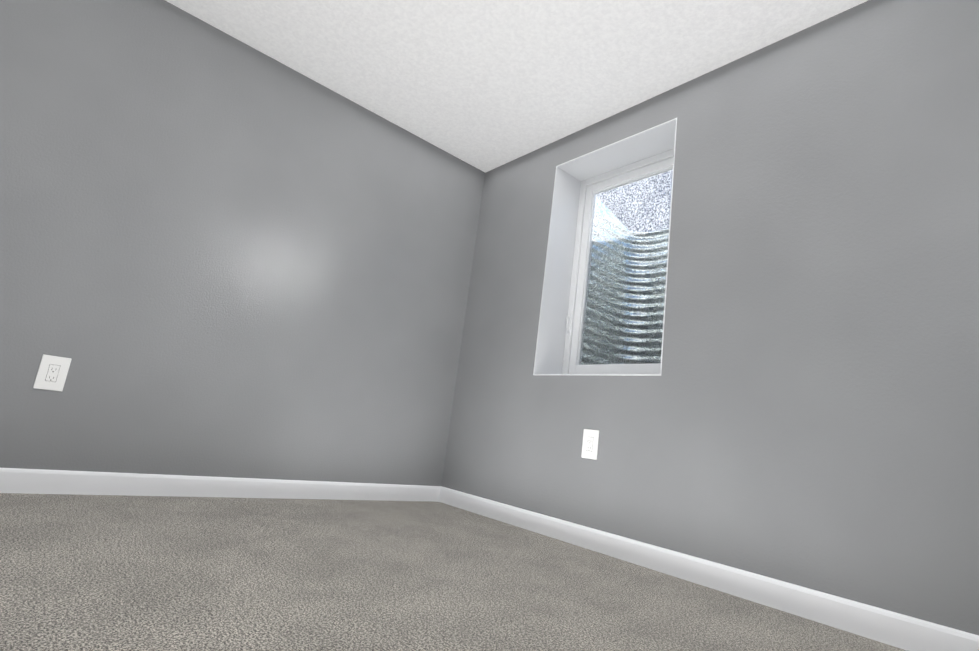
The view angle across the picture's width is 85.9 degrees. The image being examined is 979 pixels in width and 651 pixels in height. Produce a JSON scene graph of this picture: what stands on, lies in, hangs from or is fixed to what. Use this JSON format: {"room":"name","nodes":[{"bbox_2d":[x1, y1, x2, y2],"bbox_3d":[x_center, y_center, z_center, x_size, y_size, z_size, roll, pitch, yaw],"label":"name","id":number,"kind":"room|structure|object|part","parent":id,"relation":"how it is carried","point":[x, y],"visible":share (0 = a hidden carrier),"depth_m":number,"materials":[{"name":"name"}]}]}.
{"room":"empty basement room","nodes":[
{"label":"empty basement room","id":0,"kind":"room"},
{"bbox_2d":[0,0,484,485],"bbox_3d":[-1.786,-0.460,2.332,4.833,2.300,0.120,17,-15,-39],"label":"wall","id":1,"kind":"structure","parent":0,"point":[223,254],"depth_m":2.60,"materials":[{"name":"grey paint"}]},
{"bbox_2d":[33,354,71,391],"bbox_3d":[-1.804,0.197,2.171,0.095,0.140,0.008,17,-15,-39],"label":"outlet","id":2,"kind":"object","parent":1,"relation":"attached to","point":[57,384],"visible":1,"depth_m":2.17,"materials":[{"name":"white plastic"}]},
{"bbox_2d":[0,468,439,501],"bbox_3d":[-1.956,0.586,1.999,4.393,0.093,0.015,17,-15,-39],"label":"baseboard","id":3,"kind":"structure","parent":1,"relation":"attached to","point":[12,480],"depth_m":2.46,"materials":[{"name":"white wood"}]},
{"bbox_2d":[0,493,906,650],"bbox_3d":[-0.735,0.538,0.453,4.514,0.120,4.190,17,-15,-39],"label":"floor","id":4,"kind":"structure","parent":0,"point":[118,573],"depth_m":1.52,"materials":[{"name":"carpet"}]},
{"bbox_2d":[165,0,867,172],"bbox_3d":[-0.429,-1.814,0.933,4.514,0.120,4.190,17,-15,-39],"label":"ceiling","id":5,"kind":"structure","parent":0,"point":[485,86],"depth_m":2.61,"materials":[{"name":"white paint"}]},
{"bbox_2d":[441,0,978,634],"bbox_3d":[1.267,-0.099,2.154,0.320,2.300,4.070,17,-15,-39],"label":"wall","id":6,"kind":"structure","parent":0,"point":[801,410],"depth_m":2.02,"materials":[{"name":"grey paint"}]},
{"bbox_2d":[581,429,598,459],"bbox_3d":[0.493,0.581,2.576,0.008,0.140,0.095,17,-15,-39],"label":"outlet","id":7,"kind":"object","parent":6,"relation":"attached to","point":[593,438],"visible":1,"depth_m":2.57,"materials":[{"name":"white plastic"}]},
{"bbox_2d":[533,118,676,375],"bbox_3d":[0.711,-0.343,2.905,0.316,1.303,0.810,17,-15,-39],"label":"window","id":8,"kind":"structure","parent":6,"relation":"in","point":[575,178],"depth_m":3.10,"materials":[{"name":"white plastic"}]},
{"bbox_2d":[566,311,571,331],"bbox_3d":[0.475,-0.025,3.171,0.029,0.130,0.020,17,-15,-39],"label":"lock","id":9,"kind":"object","parent":8,"relation":"attached to","point":[568,321],"visible":1,"depth_m":3.17,"materials":[{"name":"white plastic"}]},
{"bbox_3d":[0.793,-0.319,2.974,0.050,1.207,0.714,17,-15,-39],"label":"window sash","id":10,"kind":"part","parent":8,"relation":"part of","materials":[{"name":"white plastic"}]},
{"label":"glass","id":11,"kind":"part","parent":8,"relation":"part of","materials":[{"name":"clear glass"}]},
{"bbox_2d":[440,486,978,650],"bbox_3d":[0.859,0.951,1.997,0.015,0.093,3.570,17,-15,-39],"label":"baseboard","id":12,"kind":"structure","parent":6,"relation":"attached to","point":[901,631],"depth_m":1.90,"materials":[{"name":"white wood"}]},
{"bbox_3d":[3.406,0.809,3.955,5.537,2.390,10.000,17,-15,-39],"label":"ground","id":13,"kind":"structure","parent":0,"visible":0},
{"bbox_2d":[581,171,672,364],"bbox_3d":[1.205,-0.209,3.318,0.991,1.960,1.460,17,-15,-39],"label":"window well","id":14,"kind":"object","parent":13,"relation":"in","point":[665,179],"depth_m":3.99,"materials":[{"name":"metal"}]}
]}

